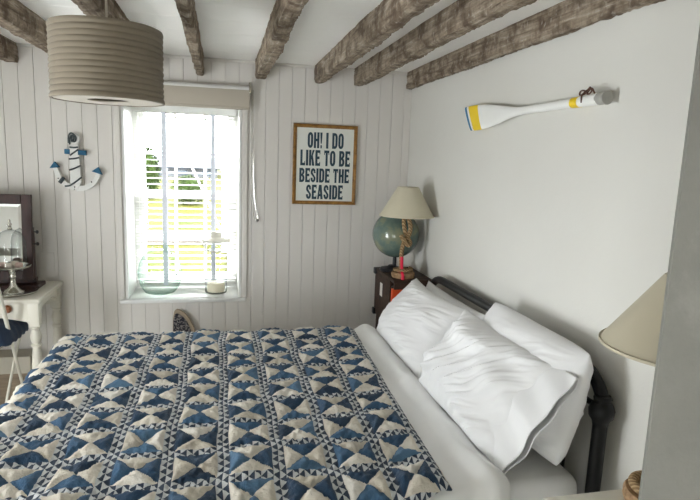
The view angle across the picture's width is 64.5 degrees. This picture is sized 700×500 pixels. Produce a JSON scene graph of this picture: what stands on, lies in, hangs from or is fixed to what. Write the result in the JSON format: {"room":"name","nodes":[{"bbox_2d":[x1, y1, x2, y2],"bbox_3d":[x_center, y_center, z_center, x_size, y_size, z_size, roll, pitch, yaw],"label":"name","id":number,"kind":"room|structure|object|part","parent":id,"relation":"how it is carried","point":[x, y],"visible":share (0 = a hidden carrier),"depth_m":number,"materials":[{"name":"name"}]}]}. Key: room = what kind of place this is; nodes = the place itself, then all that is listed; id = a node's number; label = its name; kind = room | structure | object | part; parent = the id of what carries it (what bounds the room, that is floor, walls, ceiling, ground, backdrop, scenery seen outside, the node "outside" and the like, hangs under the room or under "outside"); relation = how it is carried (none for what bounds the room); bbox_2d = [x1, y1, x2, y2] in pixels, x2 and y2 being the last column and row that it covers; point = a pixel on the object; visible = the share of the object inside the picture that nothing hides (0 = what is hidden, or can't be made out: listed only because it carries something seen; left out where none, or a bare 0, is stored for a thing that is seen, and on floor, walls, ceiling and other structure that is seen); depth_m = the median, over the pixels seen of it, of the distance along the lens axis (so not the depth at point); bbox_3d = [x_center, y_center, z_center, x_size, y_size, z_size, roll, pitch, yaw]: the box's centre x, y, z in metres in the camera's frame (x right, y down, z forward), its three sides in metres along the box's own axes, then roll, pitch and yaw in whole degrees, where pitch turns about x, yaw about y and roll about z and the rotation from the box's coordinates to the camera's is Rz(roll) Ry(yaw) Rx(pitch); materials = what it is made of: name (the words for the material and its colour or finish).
{"room":"bedroom","nodes":[
{"label":"bedroom","id":0,"kind":"room"},
{"bbox_2d":[0,46,411,358],"bbox_3d":[-1.172,-0.144,3.356,3.215,2.135,0.421,0,9,-13],"label":"wall","id":1,"kind":"structure","parent":0,"point":[315,264],"depth_m":3.23,"materials":[{"name":"paint"}]},
{"bbox_2d":[38,253,54,277],"bbox_3d":[-1.671,0.085,3.059,0.079,0.142,0.005,0,9,-13],"label":"wall panel","id":2,"kind":"object","parent":1,"relation":"attached to","point":[46,260],"visible":1,"depth_m":3.06,"materials":[{"name":"paint"}]},
{"bbox_2d":[50,132,102,190],"bbox_3d":[-1.474,-0.473,2.984,0.259,0.313,0.035,0,9,-13],"label":"ornament","id":3,"kind":"object","parent":1,"relation":"attached to","point":[75,164],"visible":1,"depth_m":2.98,"materials":[{"name":"white wood"}]},
{"bbox_3d":[-1.539,-0.388,2.990,0.106,0.127,0.021,0,9,-13],"label":"arm","id":4,"kind":"part","parent":3,"relation":"part of"},
{"bbox_3d":[-1.422,-0.374,3.019,0.123,0.109,0.021,0,9,-13],"label":"arm","id":5,"kind":"part","parent":3,"relation":"part of"},
{"bbox_2d":[114,106,124,299],"bbox_3d":[-1.281,-0.284,3.083,0.028,1.150,0.012,0,9,-13],"label":"trim","id":6,"kind":"structure","parent":1,"relation":"attached to","point":[116,108],"depth_m":3.08,"materials":[{"name":"paint"}]},
{"bbox_2d":[120,106,244,303],"bbox_3d":[-0.989,-0.291,3.331,0.704,1.152,0.382,0,9,-13],"label":"window","id":7,"kind":"structure","parent":1,"relation":"in","point":[172,294],"depth_m":3.39,"materials":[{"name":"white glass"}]},
{"bbox_3d":[-1.010,0.266,3.421,0.704,0.022,0.382,0,9,-13],"label":"sill","id":8,"kind":"part","parent":7,"relation":"part of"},
{"bbox_2d":[133,106,235,285],"bbox_3d":[-1.001,-0.320,3.402,0.592,1.090,0.060,0,9,-13],"label":"blind","id":9,"kind":"object","parent":7,"relation":"attached to","point":[163,110],"visible":0.92,"depth_m":3.39,"materials":[{"name":"white"}]},
{"bbox_3d":[-1.021,0.208,3.487,0.592,0.020,0.050,0,9,-13],"label":"rail","id":10,"kind":"part","parent":9,"relation":"part of","materials":[{"name":"white"}]},
{"bbox_3d":[-1.014,-0.599,3.453,0.556,0.545,0.030,0,9,-13],"label":"sash","id":11,"kind":"part","parent":7,"relation":"part of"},
{"bbox_3d":[-1.027,-0.060,3.506,0.556,0.591,0.030,0,9,-13],"label":"sash","id":12,"kind":"part","parent":7,"relation":"part of","materials":[{"name":"white wood"}]},
{"bbox_2d":[163,81,258,221],"bbox_3d":[-0.902,-0.550,3.099,0.789,0.786,0.063,0,9,-13],"label":"roller blind","id":13,"kind":"object","parent":7,"relation":"attached to","point":[183,94],"visible":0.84,"depth_m":3.05,"materials":[{"name":"beige fabric"}]},
{"bbox_3d":[-0.552,-0.537,3.192,0.054,0.742,0.015,-6,12,-41],"label":"pull chain","id":14,"kind":"part","parent":13,"relation":"part of","materials":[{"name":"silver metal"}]},
{"bbox_2d":[201,231,229,252],"bbox_3d":[-0.819,0.074,3.391,0.152,0.375,0.152,8,11,32],"label":"lantern","id":15,"kind":"object","parent":7,"relation":"on","point":[215,236],"visible":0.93,"depth_m":3.33,"materials":[{"name":"white metal"}]},
{"bbox_3d":[-0.812,-0.029,3.360,0.168,0.089,0.034,0,9,-13],"label":"handle","id":16,"kind":"part","parent":15,"relation":"part of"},
{"bbox_2d":[207,280,224,292],"bbox_3d":[-0.825,0.220,3.415,0.106,0.064,0.106,0,9,-13],"label":"candle","id":17,"kind":"object","parent":15,"relation":"in","point":[215,286],"visible":1,"depth_m":3.38,"materials":[{"name":"wax"}]},
{"bbox_3d":[-0.813,-0.081,3.366,0.152,0.062,0.152,0,9,-13],"label":"lid","id":18,"kind":"part","parent":15,"relation":"part of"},
{"bbox_2d":[16,43,406,74],"bbox_3d":[-1.089,-1.056,2.997,3.015,0.014,0.012,0,9,-13],"label":"trim","id":19,"kind":"structure","parent":1,"relation":"attached to","point":[17,44],"depth_m":3.10,"materials":[{"name":"paint"}]},
{"bbox_2d":[242,110,247,296],"bbox_3d":[-0.613,-0.284,3.236,0.028,1.150,0.012,0,9,-13],"label":"trim","id":20,"kind":"structure","parent":1,"relation":"attached to","point":[245,112],"depth_m":3.23,"materials":[{"name":"paint"}]},
{"bbox_2d":[292,123,357,204],"bbox_3d":[-0.149,-0.505,3.299,0.384,0.469,0.020,0,9,-13],"label":"framed print","id":21,"kind":"object","parent":1,"relation":"attached to","point":[324,156],"visible":1,"depth_m":3.30,"materials":[{"name":"white paper"}]},
{"bbox_2d":[0,0,564,71],"bbox_3d":[-0.582,-0.740,0.781,3.255,0.100,5.440,0,9,-13],"label":"ceiling","id":22,"kind":"structure","parent":0,"point":[229,29],"depth_m":2.23,"materials":[{"name":"paint"}]},
{"bbox_2d":[0,34,18,62],"bbox_3d":[-1.208,-0.621,0.502,0.081,0.116,4.899,0,9,-13],"label":"ceiling beam","id":23,"kind":"structure","parent":22,"relation":"attached to","point":[8,48],"depth_m":2.75,"materials":[{"name":"brown wood"}]},
{"bbox_2d":[0,0,47,52],"bbox_3d":[-0.913,-0.622,0.569,0.076,0.114,4.899,0,9,-13],"label":"ceiling beam","id":24,"kind":"structure","parent":22,"relation":"attached to","point":[22,22],"depth_m":2.11,"materials":[{"name":"brown wood"}]},
{"bbox_2d":[71,0,128,20],"bbox_3d":[-0.567,-0.621,0.648,0.084,0.114,4.899,0,9,-13],"label":"ceiling beam","id":25,"kind":"structure","parent":22,"relation":"attached to","point":[88,7],"depth_m":1.79,"materials":[{"name":"brown wood"}]},
{"bbox_2d":[46,0,164,106],"bbox_3d":[-0.723,-0.639,1.650,0.322,0.385,0.322,0,9,-13],"label":"pendant lamp","id":26,"kind":"object","parent":22,"relation":"hanging from","point":[98,60],"visible":1,"depth_m":1.53,"materials":[{"name":"fabric"}]},
{"bbox_2d":[53,95,161,105],"bbox_3d":[-0.730,-0.454,1.680,0.308,0.004,0.308,0,9,-13],"label":"diffuser","id":27,"kind":"object","parent":26,"relation":"attached to","point":[112,100],"depth_m":1.66,"materials":[{"name":"white plastic"}]},
{"bbox_2d":[175,0,203,75],"bbox_3d":[-0.286,-0.621,0.713,0.058,0.116,4.899,0,9,-13],"label":"ceiling beam","id":28,"kind":"structure","parent":22,"relation":"attached to","point":[186,10],"depth_m":2.06,"materials":[{"name":"brown wood"}]},
{"bbox_2d":[255,0,308,78],"bbox_3d":[0.034,-0.621,0.786,0.076,0.114,4.899,0,9,-13],"label":"ceiling beam","id":29,"kind":"structure","parent":22,"relation":"attached to","point":[283,17],"depth_m":2.06,"materials":[{"name":"brown wood"}]},
{"bbox_2d":[314,0,439,83],"bbox_3d":[0.366,-0.621,0.862,0.071,0.115,4.899,0,9,-13],"label":"ceiling beam","id":30,"kind":"structure","parent":22,"relation":"attached to","point":[388,17],"depth_m":2.06,"materials":[{"name":"brown wood"}]},
{"bbox_2d":[354,0,536,85],"bbox_3d":[0.594,-0.621,0.914,0.075,0.115,4.899,0,9,-13],"label":"ceiling beam","id":31,"kind":"structure","parent":22,"relation":"attached to","point":[461,17],"depth_m":2.02,"materials":[{"name":"brown wood"}]},
{"bbox_2d":[406,0,665,89],"bbox_3d":[0.894,-0.621,0.983,0.046,0.115,4.899,0,9,-13],"label":"ceiling beam","id":32,"kind":"structure","parent":22,"relation":"attached to","point":[566,17],"depth_m":2.01,"materials":[{"name":"brown wood"}]},
{"bbox_2d":[403,0,699,493],"bbox_3d":[0.940,0.287,1.158,0.120,2.135,4.920,0,9,-13],"label":"wall","id":33,"kind":"structure","parent":0,"point":[562,219],"depth_m":1.81,"materials":[{"name":"white paint"}]},
{"bbox_2d":[464,87,613,130],"bbox_3d":[0.639,-0.518,2.070,0.059,0.110,0.989,0,9,-13],"label":"oar","id":34,"kind":"object","parent":33,"relation":"hanging from","point":[479,117],"visible":1,"depth_m":2.04,"materials":[{"name":"white wood"}]},
{"bbox_3d":[0.711,-0.466,1.665,0.018,0.045,0.086,0,9,-13],"label":"cord","id":35,"kind":"part","parent":34,"relation":"part of","materials":[{"name":"brown fabric"}]},
{"bbox_2d":[638,25,699,499],"bbox_3d":[0.609,0.401,0.686,0.736,2.035,0.120,0,9,-13],"label":"wall partition","id":36,"kind":"structure","parent":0,"point":[671,460],"depth_m":0.50,"materials":[{"name":"white paint"}]},
{"bbox_3d":[-0.614,1.380,0.924,3.255,0.060,5.040,0,9,-13],"label":"floor","id":37,"kind":"structure","parent":0,"visible":0},
{"bbox_2d":[0,289,22,402],"bbox_3d":[-1.833,0.531,2.628,0.425,0.994,0.561,0,9,-13],"label":"folding chair","id":38,"kind":"object","parent":37,"relation":"on","point":[2,304],"visible":0.54,"depth_m":2.70,"materials":[{"name":"beige paint"}]},
{"bbox_3d":[-1.656,0.736,2.686,0.013,0.585,0.527,0,9,-13],"label":"leg","id":39,"kind":"part","parent":38,"relation":"part of","materials":[{"name":"beige paint"}]},
{"bbox_2d":[0,318,28,346],"bbox_3d":[-1.853,0.376,2.691,0.464,0.109,0.380,0,9,-13],"label":"cushion","id":40,"kind":"object","parent":38,"relation":"on","point":[18,328],"visible":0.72,"depth_m":2.67,"materials":[{"name":"blue fabric"}]},
{"bbox_2d":[0,349,31,405],"bbox_3d":[-2.103,0.759,2.997,0.740,0.400,0.135,0,9,-13],"label":"storage box","id":41,"kind":"object","parent":37,"relation":"on","point":[24,356],"visible":0.22,"depth_m":2.99,"materials":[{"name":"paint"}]},
{"bbox_3d":[-2.097,0.609,2.973,0.740,0.095,0.135,0,9,-13],"label":"lid","id":42,"kind":"part","parent":41,"relation":"part of","materials":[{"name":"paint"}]},
{"bbox_2d":[0,281,62,368],"bbox_3d":[-2.025,0.592,2.833,0.958,0.787,0.420,0,9,-13],"label":"table","id":43,"kind":"object","parent":37,"relation":"on","point":[27,308],"visible":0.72,"depth_m":2.72,"materials":[{"name":"beige paint"}]},
{"bbox_3d":[-1.646,0.285,2.662,0.040,0.040,0.020,0,9,-13],"label":"knob","id":44,"kind":"part","parent":43,"relation":"part of","materials":[{"name":"brown wood"}]},
{"bbox_2d":[0,287,38,297],"bbox_3d":[-1.682,0.209,2.774,0.220,0.012,0.220,0,9,-13],"label":"mirrored tray","id":45,"kind":"object","parent":43,"relation":"on","point":[26,292],"visible":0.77,"depth_m":2.75,"materials":[{"name":"silver metal"}]},
{"bbox_2d":[0,219,31,293],"bbox_3d":[-1.675,0.028,2.745,0.170,0.368,0.170,0,9,-13],"label":"cake stand","id":46,"kind":"object","parent":45,"relation":"on","point":[13,288],"visible":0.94,"depth_m":2.75,"materials":[{"name":"silver metal"}]},
{"bbox_2d":[4,263,12,267],"bbox_3d":[-1.674,0.078,2.719,0.033,0.026,0.024,0,9,-13],"label":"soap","id":47,"kind":"object","parent":46,"relation":"on","point":[6,265],"visible":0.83,"depth_m":2.71,"materials":[{"name":"white"}]},
{"bbox_3d":[-1.678,0.084,2.754,0.170,0.016,0.170,0,9,-13],"label":"plate","id":48,"kind":"part","parent":46,"relation":"part of","materials":[{"name":"silver metal"}]},
{"bbox_2d":[15,262,22,267],"bbox_3d":[-1.639,0.075,2.747,0.033,0.026,0.024,0,9,-13],"label":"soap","id":49,"kind":"object","parent":46,"relation":"on","point":[17,264],"visible":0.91,"depth_m":2.74,"materials":[{"name":"pink"}]},
{"bbox_2d":[0,194,45,288],"bbox_3d":[-1.933,-0.045,2.812,0.668,0.484,0.125,0,9,-13],"label":"mirror","id":50,"kind":"object","parent":43,"relation":"on","point":[14,245],"visible":0.98,"depth_m":2.83,"materials":[{"name":"brown wood"}]},
{"bbox_2d":[0,204,22,262],"bbox_3d":[-1.917,-0.065,2.786,0.528,0.376,0.034,0,9,-13],"label":"mirror glass","id":51,"kind":"object","parent":50,"relation":"attached to","point":[11,241],"depth_m":2.83,"materials":[{"name":"white"}]},
{"bbox_3d":[-1.916,-0.065,2.785,0.588,0.436,0.048,0,9,-13],"label":"frame","id":52,"kind":"part","parent":50,"relation":"part of","materials":[{"name":"brown wood"}]},
{"bbox_3d":[-1.933,0.157,2.856,0.588,0.028,0.035,0,9,-13],"label":"rail","id":53,"kind":"part","parent":50,"relation":"part of","materials":[{"name":"brown wood"}]},
{"bbox_3d":[-1.656,0.027,2.902,0.016,0.293,0.027,0,9,-13],"label":"post","id":54,"kind":"part","parent":50,"relation":"part of","materials":[{"name":"brown wood"}]},
{"bbox_3d":[-1.553,0.631,2.765,0.053,0.765,0.053,0,9,-13],"label":"leg","id":55,"kind":"part","parent":43,"relation":"part of","materials":[{"name":"beige paint"}]},
{"bbox_3d":[-1.630,0.574,3.104,0.053,0.765,0.053,0,9,-13],"label":"leg","id":56,"kind":"part","parent":43,"relation":"part of","materials":[{"name":"beige paint"}]},
{"bbox_2d":[173,309,194,331],"bbox_3d":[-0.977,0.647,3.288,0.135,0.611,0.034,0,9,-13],"label":"chair","id":57,"kind":"object","parent":37,"relation":"on","point":[181,321],"visible":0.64,"depth_m":3.23,"materials":[{"name":"fabric"}]},
{"bbox_2d":[375,314,378,328],"bbox_3d":[0.285,0.700,3.245,0.205,0.612,0.350,0,9,-13],"label":"stand","id":58,"kind":"object","parent":37,"relation":"on","point":[377,316],"visible":0.04,"depth_m":3.33,"materials":[{"name":"black metal"}]},
{"bbox_2d":[372,267,431,316],"bbox_3d":[0.291,0.270,3.172,0.232,0.280,0.387,0,9,-13],"label":"wooden crate","id":59,"kind":"object","parent":58,"relation":"on","point":[384,281],"visible":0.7,"depth_m":3.13,"materials":[{"name":"paint"}]},
{"bbox_2d":[372,216,418,272],"bbox_3d":[0.261,-0.056,3.185,0.268,0.356,0.268,0,9,-13],"label":"globe","id":60,"kind":"object","parent":59,"relation":"on","point":[386,232],"visible":0.65,"depth_m":3.09,"materials":[{"name":"teal plastic"}]},
{"bbox_2d":[391,288,401,300],"bbox_3d":[0.294,0.308,3.031,0.148,0.200,0.022,0,9,-13],"label":"book","id":61,"kind":"object","parent":59,"relation":"in","point":[394,293],"visible":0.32,"depth_m":3.00,"materials":[{"name":"paper"}]},
{"bbox_2d":[379,186,433,279],"bbox_3d":[0.302,-0.083,3.008,0.297,0.516,0.297,0,9,-13],"label":"table lamp","id":62,"kind":"object","parent":59,"relation":"on","point":[406,202],"visible":1,"depth_m":2.92,"materials":[{"name":"beige fabric"}]},
{"bbox_3d":[0.300,-0.040,3.002,0.074,0.320,0.050,2,9,1],"label":"rope stem","id":63,"kind":"part","parent":62,"relation":"part of","materials":[{"name":"fabric"}]},
{"bbox_3d":[0.305,-0.185,2.992,0.297,0.006,0.297,0,9,-13],"label":"shade trim","id":64,"kind":"part","parent":62,"relation":"part of","materials":[{"name":"fabric"}]},
{"bbox_3d":[0.308,-0.260,2.980,0.294,0.157,0.294,0,9,-13],"label":"lamp shade","id":65,"kind":"part","parent":62,"relation":"part of","materials":[{"name":"fabric"}]},
{"bbox_3d":[0.341,0.194,2.981,0.220,0.034,0.018,0,9,-13],"label":"rail","id":66,"kind":"part","parent":59,"relation":"part of","materials":[{"name":"brown wood"}]},
{"bbox_2d":[430,276,615,492],"bbox_3d":[-0.291,0.690,2.102,1.810,0.952,1.434,0,9,-13],"label":"frame","id":67,"kind":"object","parent":37,"relation":"on","point":[601,410],"visible":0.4,"depth_m":1.59,"materials":[{"name":"black metal"}]},
{"bbox_2d":[394,352,576,499],"bbox_3d":[-0.317,0.699,2.088,1.755,0.264,1.310,0,9,-13],"label":"mattress","id":68,"kind":"object","parent":67,"relation":"on","point":[535,477],"visible":0.17,"depth_m":1.63,"materials":[{"name":"fabric"}]},
{"bbox_2d":[376,278,473,377],"bbox_3d":[0.304,0.339,2.544,0.279,0.302,0.694,0,9,-13],"label":"pillow","id":69,"kind":"object","parent":68,"relation":"on","point":[417,319],"visible":0.8,"depth_m":2.38,"materials":[{"name":"fabric"}]},
{"bbox_2d":[354,324,510,499],"bbox_3d":[-0.442,0.718,2.053,1.521,0.474,1.529,0,9,-13],"label":"duvet","id":70,"kind":"object","parent":68,"relation":"on","point":[471,475],"visible":0.09,"depth_m":1.75,"materials":[{"name":"fabric"}]},
{"bbox_2d":[0,325,452,499],"bbox_3d":[-0.528,0.695,2.017,1.420,0.450,1.578,0,9,-13],"label":"quilt","id":71,"kind":"object","parent":70,"relation":"on","point":[306,413],"visible":1,"depth_m":1.73,"materials":[{"name":"blue fabric"}]},
{"bbox_2d":[418,309,578,473],"bbox_3d":[0.439,0.435,1.836,0.295,0.316,0.682,0,9,-13],"label":"pillow","id":72,"kind":"object","parent":70,"relation":"on","point":[500,394],"visible":0.99,"depth_m":1.67,"materials":[{"name":"fabric"}]},
{"bbox_2d":[426,281,484,319],"bbox_3d":[0.434,0.356,2.520,0.165,0.302,0.659,0,9,-13],"label":"pillow","id":73,"kind":"object","parent":68,"relation":"on","point":[430,286],"visible":0.15,"depth_m":2.50,"materials":[{"name":"fabric"}]},
{"bbox_2d":[482,302,593,465],"bbox_3d":[0.568,0.407,1.837,0.217,0.348,0.588,1,9,-6],"label":"pillow","id":74,"kind":"object","parent":68,"relation":"on","point":[553,442],"visible":0.46,"depth_m":1.60,"materials":[{"name":"fabric"}]},
{"bbox_3d":[0.571,0.279,2.230,0.036,0.119,1.400,0,9,-13],"label":"headboard rail","id":75,"kind":"part","parent":67,"relation":"part of","materials":[{"name":"black metal"}]},
{"bbox_3d":[0.704,0.858,1.650,0.040,0.835,0.041,0,9,-13],"label":"headboard post","id":76,"kind":"part","parent":67,"relation":"part of","materials":[{"name":"black metal"}]},
{"bbox_2d":[543,489,624,499],"bbox_3d":[0.654,0.967,1.166,0.403,0.770,0.400,0,9,-13],"label":"bedside table","id":77,"kind":"object","parent":37,"relation":"on","point":[611,494],"visible":0.31,"depth_m":1.26,"materials":[{"name":"beige paint"}]},
{"bbox_2d":[598,272,667,499],"bbox_3d":[0.700,0.311,1.196,0.323,0.518,0.323,0,9,-13],"label":"table lamp","id":78,"kind":"object","parent":77,"relation":"on","point":[634,335],"visible":0.27,"depth_m":1.15,"materials":[{"name":"jute rope"},{"name":"linen fabric"},{"name":"plastic"}]},
{"bbox_3d":[0.703,0.209,1.179,0.323,0.006,0.323,0,9,-13],"label":"shade trim","id":79,"kind":"part","parent":78,"relation":"part of","materials":[{"name":"beige fabric"}]},
{"bbox_3d":[0.706,0.134,1.167,0.320,0.158,0.320,0,9,-13],"label":"lamp shade","id":80,"kind":"part","parent":78,"relation":"part of","materials":[{"name":"beige fabric"}]},
{"label":"outside","id":81,"kind":"structure","parent":0,"visible":0},
{"bbox_2d":[146,161,226,274],"bbox_3d":[-9.279,-5.900,40.494,120.000,0.728,76.100,0,9,-13],"label":"ground","id":82,"kind":"structure","parent":81,"point":[217,182],"depth_m":8.76,"materials":[{"name":"green plant"}]},
{"bbox_2d":[145,145,160,198],"bbox_3d":[-4.456,-1.662,12.217,0.603,1.306,0.865,0,9,-13],"label":"tree","id":83,"kind":"object","parent":82,"relation":"on","point":[155,168],"visible":0.36,"depth_m":12.06,"materials":[{"name":"green plant"}]},
{"bbox_2d":[152,155,221,177],"bbox_3d":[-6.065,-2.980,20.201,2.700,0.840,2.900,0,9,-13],"label":"cottage","id":84,"kind":"structure","parent":82,"relation":"on","point":[218,164],"depth_m":19.17,"materials":[{"name":"white paint"}]},
{"bbox_2d":[170,174,203,204],"bbox_3d":[-3.343,-1.220,11.503,0.762,0.720,0.724,0,9,-13],"label":"bush","id":85,"kind":"object","parent":82,"relation":"on","point":[185,182],"visible":0.54,"depth_m":11.34,"materials":[{"name":"green plant"}]},
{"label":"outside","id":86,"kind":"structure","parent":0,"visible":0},
{"bbox_2d":[146,230,210,242],"bbox_3d":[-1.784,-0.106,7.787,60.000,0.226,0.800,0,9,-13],"label":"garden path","id":87,"kind":"structure","parent":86,"point":[148,240],"depth_m":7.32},
{"bbox_2d":[186,156,221,234],"bbox_3d":[-1.824,-0.348,7.425,0.701,1.808,0.022,0,9,-13],"label":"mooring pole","id":88,"kind":"object","parent":87,"relation":"on","point":[186,156],"visible":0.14,"depth_m":7.29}
]}

